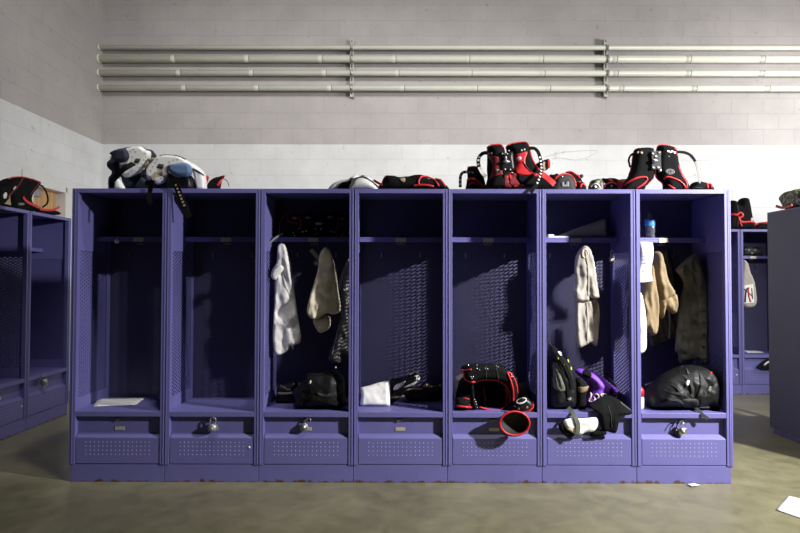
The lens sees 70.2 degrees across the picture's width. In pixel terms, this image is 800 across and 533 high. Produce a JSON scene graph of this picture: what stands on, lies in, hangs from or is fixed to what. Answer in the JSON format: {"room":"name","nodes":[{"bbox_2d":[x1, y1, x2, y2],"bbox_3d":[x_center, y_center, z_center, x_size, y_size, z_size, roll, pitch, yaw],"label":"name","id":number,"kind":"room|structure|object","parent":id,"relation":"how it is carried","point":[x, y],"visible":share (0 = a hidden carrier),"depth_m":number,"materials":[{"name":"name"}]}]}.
{"room":"locker room","nodes":[
{"label":"locker room","id":0,"kind":"room"},
{"bbox_2d":[0,0,103,205],"bbox_3d":[-3.965,-1.800,2.126,0.150,6.500,10.544,0,-1,0],"label":"wall","id":1,"kind":"structure","parent":0,"point":[51,102],"depth_m":6.33,"materials":[{"name":"white paint"}]},
{"bbox_2d":[33,188,55,215],"bbox_3d":[-3.969,0.281,6.252,0.085,2.310,0.620,0,-1,0],"label":"door","id":2,"kind":"structure","parent":1,"relation":"in","point":[40,198],"depth_m":6.35,"materials":[{"name":"brown wood"}]},
{"bbox_2d":[22,169,72,383],"bbox_3d":[-3.937,0.227,6.253,0.168,2.440,0.890,0,-1,0],"label":"trim","id":3,"kind":"structure","parent":1,"relation":"attached to","point":[63,190],"depth_m":6.56,"materials":[{"name":"white paint"}]},
{"bbox_2d":[96,69,799,76],"bbox_3d":[1.231,-2.473,7.285,10.201,0.096,0.096,0,-1,0],"label":"pipe","id":4,"kind":"object","parent":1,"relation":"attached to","point":[687,73],"visible":1,"depth_m":7.26,"materials":[{"name":"grey metal"}]},
{"bbox_2d":[0,394,799,532],"bbox_3d":[2.553,1.413,2.032,12.900,0.100,10.544,0,-1,0],"label":"floor","id":5,"kind":"structure","parent":0,"point":[38,495],"depth_m":3.35,"materials":[{"name":"concrete"}]},
{"bbox_2d":[0,205,29,440],"bbox_3d":[-3.450,0.459,4.627,0.463,1.902,0.610,0,-1,0],"label":"locker","id":6,"kind":"object","parent":5,"relation":"on","point":[13,391],"visible":1,"depth_m":4.87,"materials":[{"name":"purple metal"}]},
{"bbox_2d":[0,211,70,430],"bbox_3d":[-3.448,0.473,5.242,0.463,1.902,0.620,0,-1,0],"label":"locker","id":7,"kind":"object","parent":5,"relation":"on","point":[50,235],"visible":0.86,"depth_m":5.48,"materials":[{"name":"purple metal"}]},
{"bbox_2d":[0,176,60,214],"bbox_3d":[-3.378,-0.641,5.149,0.168,0.320,0.897,0,-1,0],"label":"pads","id":8,"kind":"object","parent":7,"relation":"on","point":[17,192],"visible":0.97,"depth_m":4.99,"materials":[{"name":"black fabric"}]},
{"bbox_2d":[32,248,41,251],"bbox_3d":[-3.575,-0.165,5.252,0.191,0.034,0.581,0,-1,0],"label":"shelf","id":9,"kind":"object","parent":7,"relation":"attached to","point":[33,249],"depth_m":5.47,"materials":[{"name":"purple metal"}]},
{"bbox_2d":[40,374,47,385],"bbox_3d":[-3.201,1.018,5.120,0.056,0.102,0.056,0,-1,0],"label":"padlock","id":10,"kind":"object","parent":7,"relation":"attached to","point":[43,382],"visible":1,"depth_m":5.10,"materials":[{"name":"metal"}]},
{"bbox_2d":[68,188,190,481],"bbox_3d":[-1.831,0.446,3.925,0.620,1.902,0.463,0,-1,0],"label":"locker","id":11,"kind":"object","parent":5,"relation":"on","point":[119,255],"visible":0.94,"depth_m":3.97,"materials":[{"name":"purple metal"}]},
{"bbox_2d":[93,398,144,406],"bbox_3d":[-1.968,0.940,3.955,0.319,0.004,0.257,0,-1,-10],"label":"paper sheet","id":12,"kind":"object","parent":11,"relation":"on","point":[105,401],"visible":1,"depth_m":3.96,"materials":[{"name":"white paper"}]},
{"bbox_2d":[97,237,161,241],"bbox_3d":[-1.824,-0.189,4.069,0.581,0.034,0.191,0,-1,0],"label":"shelf","id":13,"kind":"object","parent":11,"relation":"attached to","point":[99,239],"depth_m":3.97,"materials":[{"name":"purple metal"}]},
{"bbox_2d":[107,146,206,218],"bbox_3d":[-1.671,-0.571,3.855,0.709,0.526,0.324,0,-1,12],"label":"pads","id":14,"kind":"object","parent":11,"relation":"on","point":[135,166],"visible":0.94,"depth_m":3.80,"materials":[{"name":"white plastic"}]},
{"bbox_2d":[167,172,193,188],"bbox_3d":[-1.470,-0.570,3.824,0.178,0.125,0.100,0,-1,0],"label":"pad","id":15,"kind":"object","parent":14,"relation":"on","point":[186,181],"depth_m":3.78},
{"bbox_2d":[164,189,273,481],"bbox_3d":[-1.216,0.448,3.923,0.610,1.902,0.463,0,-1,0],"label":"locker","id":16,"kind":"object","parent":5,"relation":"on","point":[221,237],"visible":0.94,"depth_m":4.06,"materials":[{"name":"purple metal"}]},
{"bbox_2d":[208,417,217,431],"bbox_3d":[-1.210,1.018,3.678,0.062,0.092,0.067,0,-1,0],"label":"padlock","id":17,"kind":"object","parent":16,"relation":"attached to","point":[212,427],"visible":1,"depth_m":3.66,"materials":[{"name":"metal"}]},
{"bbox_2d":[206,175,228,188],"bbox_3d":[-1.260,-0.567,3.915,0.169,0.123,0.046,0,-1,0],"label":"pad","id":18,"kind":"object","parent":16,"relation":"on","point":[215,183],"visible":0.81,"depth_m":3.90,"materials":[{"name":"black fabric"}]},
{"bbox_2d":[184,237,255,241],"bbox_3d":[-1.214,-0.187,4.067,0.581,0.034,0.191,0,-1,0],"label":"shelf","id":19,"kind":"object","parent":16,"relation":"attached to","point":[186,239],"depth_m":3.97,"materials":[{"name":"purple metal"}]},
{"bbox_2d":[259,189,353,481],"bbox_3d":[-0.606,0.449,3.921,0.610,1.902,0.463,0,-1,0],"label":"locker","id":20,"kind":"object","parent":5,"relation":"on","point":[323,452],"visible":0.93,"depth_m":3.71,"materials":[{"name":"purple metal"}]},
{"bbox_2d":[271,240,300,354],"bbox_3d":[-0.788,0.214,3.908,0.212,0.790,0.122,0,-1,0],"label":"jersey","id":21,"kind":"object","parent":20,"relation":"hanging from","point":[286,328],"visible":1,"depth_m":3.90,"materials":[{"name":"white fabric"}]},
{"bbox_2d":[276,381,297,401],"bbox_3d":[-0.787,0.871,3.961,0.153,0.149,0.096,0,-1,0],"label":"shoe","id":22,"kind":"object","parent":20,"relation":"on","point":[284,391],"visible":0.88,"depth_m":3.92,"materials":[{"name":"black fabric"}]},
{"bbox_2d":[300,418,310,430],"bbox_3d":[-0.612,1.023,3.684,0.073,0.088,0.033,0,-1,0],"label":"padlock","id":23,"kind":"object","parent":20,"relation":"attached to","point":[304,426],"visible":1,"depth_m":3.68,"materials":[{"name":"metal"}]},
{"bbox_2d":[269,211,348,243],"bbox_3d":[-0.611,-0.271,4.016,0.587,0.256,0.256,0,-1,0],"label":"pads","id":24,"kind":"object","parent":20,"relation":"on","point":[302,223],"visible":0.91,"depth_m":4.00,"materials":[{"name":"black fabric"}]},
{"bbox_2d":[272,237,348,241],"bbox_3d":[-0.604,-0.186,4.065,0.581,0.034,0.191,0,-1,0],"label":"shelf","id":25,"kind":"object","parent":20,"relation":"attached to","point":[284,239],"depth_m":3.97,"materials":[{"name":"purple metal"}]},
{"bbox_2d":[292,366,344,407],"bbox_3d":[-0.546,0.806,3.826,0.356,0.274,0.274,0,-1,0],"label":"bag","id":26,"kind":"object","parent":20,"relation":"on","point":[326,388],"visible":1,"depth_m":3.73,"materials":[{"name":"black fabric"}]},
{"bbox_2d":[307,247,340,332],"bbox_3d":[-0.512,0.158,3.843,0.228,0.581,0.106,0,-1,0],"label":"pants","id":27,"kind":"object","parent":20,"relation":"hanging from","point":[324,298],"visible":1,"depth_m":3.81,"materials":[{"name":"beige fabric"}]},
{"bbox_2d":[328,259,348,362],"bbox_3d":[-0.405,0.274,4.001,0.193,0.806,0.205,0,-1,0],"label":"jersey","id":28,"kind":"object","parent":20,"relation":"hanging from","point":[340,346],"visible":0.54,"depth_m":3.92,"materials":[{"name":"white fabric"}]},
{"bbox_2d":[345,381,353,402],"bbox_3d":[-0.340,0.860,3.900,0.076,0.169,0.079,-1,-2,33],"label":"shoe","id":29,"kind":"object","parent":20,"relation":"on","point":[347,383],"visible":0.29,"depth_m":3.87,"materials":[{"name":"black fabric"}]},
{"bbox_2d":[328,175,377,188],"bbox_3d":[-0.321,-0.564,3.873,0.378,0.120,0.193,0,-1,24],"label":"pads","id":30,"kind":"object","parent":20,"relation":"on","point":[357,181],"visible":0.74,"depth_m":3.79,"materials":[{"name":"white plastic"}]},
{"bbox_2d":[353,189,446,482],"bbox_3d":[0.004,0.450,3.919,0.610,1.902,0.463,0,-1,0],"label":"locker","id":31,"kind":"object","parent":5,"relation":"on","point":[400,235],"visible":1,"depth_m":4.14,"materials":[{"name":"purple metal"}]},
{"bbox_2d":[360,381,389,405],"bbox_3d":[-0.169,0.864,3.881,0.202,0.162,0.099,0,-1,0],"label":"towel","id":32,"kind":"object","parent":31,"relation":"on","point":[378,394],"visible":1,"depth_m":3.85,"materials":[{"name":"white fabric"}]},
{"bbox_2d":[359,237,441,241],"bbox_3d":[0.006,-0.185,4.063,0.581,0.034,0.191,0,-1,0],"label":"shelf","id":33,"kind":"object","parent":31,"relation":"attached to","point":[361,239],"depth_m":3.97,"materials":[{"name":"purple metal"}]},
{"bbox_2d":[390,371,420,402],"bbox_3d":[0.037,0.834,3.949,0.216,0.226,0.106,0,-1,0],"label":"shoe","id":34,"kind":"object","parent":31,"relation":"on","point":[398,386],"visible":0.99,"depth_m":3.91,"materials":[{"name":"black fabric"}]},
{"bbox_2d":[373,175,448,189],"bbox_3d":[0.077,-0.564,3.870,0.519,0.122,0.211,0,-1,0],"label":"pads","id":35,"kind":"object","parent":31,"relation":"on","point":[389,181],"visible":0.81,"depth_m":3.78,"materials":[{"name":"black fabric"}]},
{"bbox_2d":[404,382,440,400],"bbox_3d":[0.157,0.884,4.027,0.271,0.131,0.109,0,-1,0],"label":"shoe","id":36,"kind":"object","parent":31,"relation":"on","point":[425,391],"visible":0.98,"depth_m":3.99,"materials":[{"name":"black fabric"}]},
{"bbox_2d":[447,189,541,482],"bbox_3d":[0.614,0.451,3.917,0.610,1.902,0.463,0,-1,0],"label":"locker","id":37,"kind":"object","parent":5,"relation":"on","point":[487,239],"visible":0.8,"depth_m":4.14,"materials":[{"name":"purple metal"}]},
{"bbox_2d":[453,374,462,399],"bbox_3d":[0.421,0.857,4.051,0.084,0.186,0.082,0,-1,0],"label":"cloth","id":38,"kind":"object","parent":37,"relation":"on","point":[457,378],"visible":0.3,"depth_m":4.03,"materials":[{"name":"grey fabric"}]},
{"bbox_2d":[459,166,485,188],"bbox_3d":[0.516,-0.606,4.038,0.197,0.216,0.111,0,-1,0],"label":"pads","id":39,"kind":"object","parent":37,"relation":"on","point":[475,180],"visible":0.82,"depth_m":4.00,"materials":[{"name":"black fabric"}]},
{"bbox_2d":[452,237,529,241],"bbox_3d":[0.616,-0.183,4.061,0.581,0.034,0.191,0,-1,0],"label":"shelf","id":40,"kind":"object","parent":37,"relation":"attached to","point":[454,239],"depth_m":3.97,"materials":[{"name":"purple metal"}]},
{"bbox_2d":[454,363,533,436],"bbox_3d":[0.613,0.862,3.783,0.520,0.434,0.379,0,-1,0],"label":"pads","id":41,"kind":"object","parent":37,"relation":"on","point":[484,384],"visible":0.98,"depth_m":3.73,"materials":[{"name":"black plastic"}]},
{"bbox_2d":[499,410,530,435],"bbox_3d":[0.725,0.992,3.628,0.199,0.164,0.074,0,-1,0],"label":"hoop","id":42,"kind":"object","parent":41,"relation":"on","point":[514,422],"depth_m":3.64,"materials":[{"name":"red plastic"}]},
{"bbox_2d":[476,141,556,193],"bbox_3d":[0.799,-0.662,3.830,0.558,0.393,0.297,0,-1,0],"label":"pads","id":43,"kind":"object","parent":37,"relation":"on","point":[516,168],"visible":0.94,"depth_m":3.81,"materials":[{"name":"black fabric"}]},
{"bbox_2d":[516,383,527,400],"bbox_3d":[0.856,0.886,4.024,0.103,0.130,0.110,0,-1,0],"label":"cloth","id":44,"kind":"object","parent":37,"relation":"on","point":[522,387],"visible":0.56,"depth_m":3.98,"materials":[{"name":"black fabric"}]},
{"bbox_2d":[526,189,636,482],"bbox_3d":[1.224,0.453,3.915,0.610,1.902,0.463,0,-1,0],"label":"locker","id":45,"kind":"object","parent":5,"relation":"on","point":[610,457],"depth_m":3.94,"materials":[{"name":"purple metal"}]},
{"bbox_2d":[546,234,568,237],"bbox_3d":[1.107,-0.212,4.014,0.145,0.021,0.097,0,-1,0],"label":"paper stack","id":46,"kind":"object","parent":45,"relation":"on","point":[548,235],"visible":0.8,"depth_m":3.97,"materials":[{"name":"white paper"}]},
{"bbox_2d":[547,342,575,406],"bbox_3d":[1.086,0.728,3.836,0.192,0.438,0.237,0,-1,0],"label":"backpack","id":47,"kind":"object","parent":45,"relation":"on","point":[561,380],"visible":0.97,"depth_m":3.74,"materials":[{"name":"black fabric"}]},
{"bbox_2d":[549,171,586,188],"bbox_3d":[1.184,-0.588,4.042,0.255,0.183,0.198,0,-1,0],"label":"pads","id":48,"kind":"object","parent":45,"relation":"on","point":[569,179],"visible":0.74,"depth_m":3.96,"materials":[{"name":"black fabric"}]},
{"bbox_2d":[557,219,606,237],"bbox_3d":[1.290,-0.269,4.063,0.368,0.138,0.082,0,-1,0],"label":"towel","id":49,"kind":"object","parent":45,"relation":"on","point":[597,229],"visible":0.89,"depth_m":4.03,"materials":[{"name":"fabric"}]},
{"bbox_2d":[546,238,617,242],"bbox_3d":[1.226,-0.182,4.059,0.581,0.034,0.191,0,-1,0],"label":"shelf","id":50,"kind":"object","parent":45,"relation":"attached to","point":[548,240],"depth_m":3.96,"materials":[{"name":"purple metal"}]},
{"bbox_2d":[558,406,606,437],"bbox_3d":[1.169,1.004,3.661,0.307,0.190,0.099,0,-1,0],"label":"pad","id":51,"kind":"object","parent":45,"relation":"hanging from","point":[569,427],"visible":1,"depth_m":3.63,"materials":[{"name":"white fabric"}]},
{"bbox_2d":[573,246,599,301],"bbox_3d":[1.258,0.048,3.849,0.180,0.378,0.083,0,-1,0],"label":"towel","id":52,"kind":"object","parent":45,"relation":"hanging from","point":[586,286],"visible":1,"depth_m":3.82,"materials":[{"name":"white fabric"}]},
{"bbox_2d":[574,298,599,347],"bbox_3d":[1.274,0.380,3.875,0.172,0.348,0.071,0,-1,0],"label":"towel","id":53,"kind":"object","parent":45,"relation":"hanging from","point":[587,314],"visible":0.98,"depth_m":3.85,"materials":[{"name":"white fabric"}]},
{"bbox_2d":[575,369,617,405],"bbox_3d":[1.336,0.822,3.873,0.289,0.252,0.194,0,-1,0],"label":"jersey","id":54,"kind":"object","parent":45,"relation":"on","point":[599,387],"visible":0.74,"depth_m":3.81,"materials":[{"name":"purple fabric"}]},
{"bbox_2d":[588,178,618,188],"bbox_3d":[1.448,-0.561,4.016,0.249,0.128,0.128,0,-1,0],"label":"pads","id":55,"kind":"object","parent":45,"relation":"on","point":[604,183],"visible":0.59,"depth_m":3.96,"materials":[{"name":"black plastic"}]},
{"bbox_2d":[589,396,631,432],"bbox_3d":[1.356,0.958,3.686,0.265,0.217,0.140,0,-1,0],"label":"shorts","id":56,"kind":"object","parent":45,"relation":"on","point":[609,409],"visible":1,"depth_m":3.64,"materials":[{"name":"black fabric"}]},
{"bbox_2d":[605,378,617,398],"bbox_3d":[1.473,0.864,3.974,0.095,0.174,0.109,0,-1,0],"label":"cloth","id":57,"kind":"object","parent":45,"relation":"on","point":[609,380],"visible":0.31,"depth_m":3.94,"materials":[{"name":"black fabric"}]},
{"bbox_2d":[609,250,614,261],"bbox_3d":[1.489,-0.074,3.998,0.032,0.087,0.024,0,-1,0],"label":"padlock","id":58,"kind":"object","parent":45,"relation":"attached to","point":[611,259],"visible":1,"depth_m":3.99,"materials":[{"name":"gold metal"}]},
{"bbox_2d":[610,189,732,483],"bbox_3d":[1.839,0.454,3.913,0.620,1.902,0.463,0,-1,0],"label":"locker","id":59,"kind":"object","parent":5,"relation":"on","point":[698,220],"visible":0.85,"depth_m":3.81,"materials":[{"name":"purple metal"}]},
{"bbox_2d":[641,387,643,408],"bbox_3d":[1.597,0.867,3.806,0.065,0.160,0.065,0,-1,0],"label":"squeeze bottle","id":60,"kind":"object","parent":59,"relation":"on","point":[642,389],"visible":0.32,"depth_m":3.78,"materials":[{"name":"white plastic"}]},
{"bbox_2d":[640,293,646,352],"bbox_3d":[1.594,0.367,3.773,0.082,0.418,0.052,0,-1,0],"label":"towel","id":61,"kind":"object","parent":59,"relation":"hanging from","point":[643,314],"visible":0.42,"depth_m":3.75,"materials":[{"name":"white fabric"}]},
{"bbox_2d":[640,242,652,281],"bbox_3d":[1.623,-0.028,3.740,0.100,0.267,0.070,0,-1,0],"label":"notice sheet","id":62,"kind":"object","parent":59,"relation":"attached to","point":[646,260],"visible":0.96,"depth_m":3.73,"materials":[{"name":"paper"}]},
{"bbox_2d":[644,212,654,237],"bbox_3d":[1.770,-0.294,4.032,0.070,0.188,0.070,0,-1,0],"label":"water bottle","id":63,"kind":"object","parent":59,"relation":"on","point":[649,222],"visible":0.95,"depth_m":4.00,"materials":[{"name":"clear plastic"}]},
{"bbox_2d":[617,144,700,188],"bbox_3d":[1.766,-0.666,3.874,0.534,0.333,0.174,0,-1,0],"label":"pads","id":64,"kind":"object","parent":59,"relation":"on","point":[663,163],"visible":0.94,"depth_m":3.82,"materials":[{"name":"black fabric"}]},
{"bbox_2d":[640,251,677,334],"bbox_3d":[1.768,0.182,3.937,0.292,0.578,0.190,1,-1,-17],"label":"jacket","id":65,"kind":"object","parent":59,"relation":"hanging from","point":[658,294],"visible":0.72,"depth_m":3.88,"materials":[{"name":"beige fabric"}]},
{"bbox_2d":[647,249,679,345],"bbox_3d":[1.895,0.223,4.090,0.255,0.702,0.083,0,-1,0],"label":"jacket","id":66,"kind":"object","parent":59,"relation":"hanging from","point":[667,327],"visible":0.3,"depth_m":4.06,"materials":[{"name":"fabric"}]},
{"bbox_2d":[640,238,705,242],"bbox_3d":[1.836,-0.181,4.057,0.581,0.034,0.191,0,-1,0],"label":"shelf","id":67,"kind":"object","parent":59,"relation":"attached to","point":[654,240],"depth_m":3.96,"materials":[{"name":"purple metal"}]},
{"bbox_2d":[672,419,680,437],"bbox_3d":[1.787,1.046,3.687,0.067,0.124,0.027,0,-1,0],"label":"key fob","id":68,"kind":"object","parent":59,"relation":"hanging from","point":[675,430],"visible":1,"depth_m":3.68,"materials":[{"name":"black plastic"}]},
{"bbox_2d":[644,364,720,419],"bbox_3d":[1.893,0.824,3.815,0.475,0.334,0.314,0,-1,0],"label":"duffel bag","id":69,"kind":"object","parent":59,"relation":"on","point":[692,386],"visible":1,"depth_m":3.71,"materials":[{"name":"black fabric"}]},
{"bbox_2d":[678,423,686,435],"bbox_3d":[1.821,1.048,3.666,0.052,0.083,0.033,0,-1,0],"label":"padlock","id":70,"kind":"object","parent":59,"relation":"attached to","point":[682,431],"visible":1,"depth_m":3.66,"materials":[{"name":"metal"}]},
{"bbox_2d":[675,253,707,364],"bbox_3d":[2.027,0.294,3.959,0.225,0.778,0.088,0,-1,0],"label":"jacket","id":71,"kind":"object","parent":59,"relation":"hanging from","point":[691,331],"visible":1,"depth_m":3.94,"materials":[{"name":"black fabric"}]},
{"bbox_2d":[689,181,713,188],"bbox_3d":[2.041,-0.539,3.865,0.173,0.079,0.105,0,-1,0],"label":"knee pad","id":72,"kind":"object","parent":59,"relation":"on","point":[695,185],"visible":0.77,"depth_m":3.82,"materials":[{"name":"black fabric"}]},
{"bbox_2d":[731,229,741,393],"bbox_3d":[3.627,0.525,6.787,0.610,1.902,0.463,0,-1,0],"label":"locker","id":73,"kind":"object","parent":5,"relation":"on","point":[736,358],"visible":0.1,"depth_m":6.56,"materials":[{"name":"purple metal"}]},
{"bbox_2d":[731,229,769,394],"bbox_3d":[4.242,0.526,6.785,0.620,1.902,0.463,0,-1,0],"label":"locker","id":74,"kind":"object","parent":5,"relation":"on","point":[754,320],"visible":0.44,"depth_m":7.00,"materials":[{"name":"purple metal"}]},
{"bbox_2d":[730,198,766,228],"bbox_3d":[4.121,-0.621,6.715,0.560,0.386,0.177,0,-1,0],"label":"pads","id":75,"kind":"object","parent":74,"relation":"on","point":[741,212],"visible":0.8,"depth_m":6.65,"materials":[{"name":"black fabric"}]},
{"bbox_2d":[743,260,756,307],"bbox_3d":[4.159,0.209,6.798,0.194,0.576,0.096,0,-1,0],"label":"towel","id":76,"kind":"object","parent":74,"relation":"hanging from","point":[750,297],"visible":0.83,"depth_m":6.76,"materials":[{"name":"white fabric"}]},
{"bbox_2d":[743,247,763,255],"bbox_3d":[4.255,-0.185,6.902,0.277,0.115,0.162,0,-1,0],"label":"pads","id":77,"kind":"object","parent":74,"relation":"on","point":[747,251],"visible":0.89,"depth_m":6.83,"materials":[{"name":"black fabric"}]},
{"bbox_2d":[744,350,762,352],"bbox_3d":[4.220,1.020,6.835,0.192,0.008,0.140,0,-1,0],"label":"paper sheet","id":78,"kind":"object","parent":74,"relation":"on","point":[749,351],"visible":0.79,"depth_m":6.80,"materials":[{"name":"white paper"}]},
{"bbox_2d":[743,256,767,258],"bbox_3d":[4.239,-0.109,6.929,0.581,0.034,0.191,0,-1,0],"label":"shelf","id":79,"kind":"object","parent":74,"relation":"attached to","point":[744,257],"depth_m":6.83,"materials":[{"name":"purple metal"}]},
{"bbox_2d":[759,358,768,368],"bbox_3d":[4.215,1.104,6.507,0.217,0.143,0.092,0,-1,0],"label":"shoe","id":80,"kind":"object","parent":74,"relation":"hanging from","point":[765,364],"visible":0.56,"depth_m":6.48,"materials":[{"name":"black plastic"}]},
{"bbox_2d":[767,207,799,442],"bbox_3d":[3.427,0.474,4.632,0.463,1.902,0.610,0,-1,0],"label":"locker","id":81,"kind":"object","parent":5,"relation":"on","point":[783,226],"visible":1,"depth_m":4.72,"materials":[{"name":"metal"}]},
{"bbox_2d":[776,188,799,208],"bbox_3d":[3.360,-0.567,4.802,0.213,0.186,0.397,0,-1,0],"label":"cap","id":82,"kind":"object","parent":81,"relation":"on","point":[789,199],"visible":0.85,"depth_m":4.79,"materials":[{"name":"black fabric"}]},
{"bbox_2d":[776,496,799,517],"bbox_3d":[2.282,1.385,3.282,0.331,0.004,0.140,1,-2,-44],"label":"paper sheet","id":83,"kind":"object","parent":5,"relation":"on","point":[790,505],"visible":1,"depth_m":3.29,"materials":[{"name":"white paper"}]},
{"bbox_2d":[101,0,799,222],"bbox_3d":[2.502,-1.662,7.452,13.050,6.500,0.150,0,-1,0],"label":"wall","id":84,"kind":"structure","parent":0,"point":[746,144],"depth_m":7.40,"materials":[{"name":"white paint"}]},
{"bbox_2d":[350,38,353,97],"bbox_3d":[-0.621,-2.563,7.321,0.042,0.757,0.171,0,-1,0],"label":"bracket","id":85,"kind":"object","parent":84,"relation":"attached to","point":[351,42],"visible":0.99,"depth_m":7.33,"materials":[{"name":"metal"}]},
{"bbox_2d":[96,54,799,63],"bbox_3d":[1.232,-2.655,7.289,10.201,0.117,0.117,0,-1,0],"label":"pipe","id":86,"kind":"object","parent":85,"relation":"attached to","point":[100,58],"visible":1,"depth_m":7.25,"materials":[{"name":"white metal"}]},
{"bbox_2d":[96,84,799,91],"bbox_3d":[1.231,-2.278,7.280,10.201,0.093,0.093,0,-1,0],"label":"pipe","id":87,"kind":"object","parent":85,"relation":"attached to","point":[620,88],"visible":1,"depth_m":7.25,"materials":[{"name":"grey metal"}]},
{"bbox_2d":[97,44,799,49],"bbox_3d":[1.232,-2.802,7.292,10.201,0.075,0.075,0,-1,0],"label":"pipe","id":88,"kind":"object","parent":85,"relation":"attached to","point":[99,47],"visible":1,"depth_m":7.27,"materials":[{"name":"white metal"}]},
{"bbox_2d":[546,150,597,159],"bbox_3d":[2.220,-1.442,7.371,0.687,0.133,0.002,0,-1,0],"label":"crack","id":89,"kind":"object","parent":84,"relation":"attached to","point":[582,150],"depth_m":7.37,"materials":[{"name":"white paint"}]},
{"bbox_2d":[602,38,609,97],"bbox_3d":[2.649,-2.560,7.311,0.042,0.756,0.171,0,-1,0],"label":"bracket","id":90,"kind":"object","parent":84,"relation":"attached to","point":[604,42],"visible":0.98,"depth_m":7.33,"materials":[{"name":"metal"}]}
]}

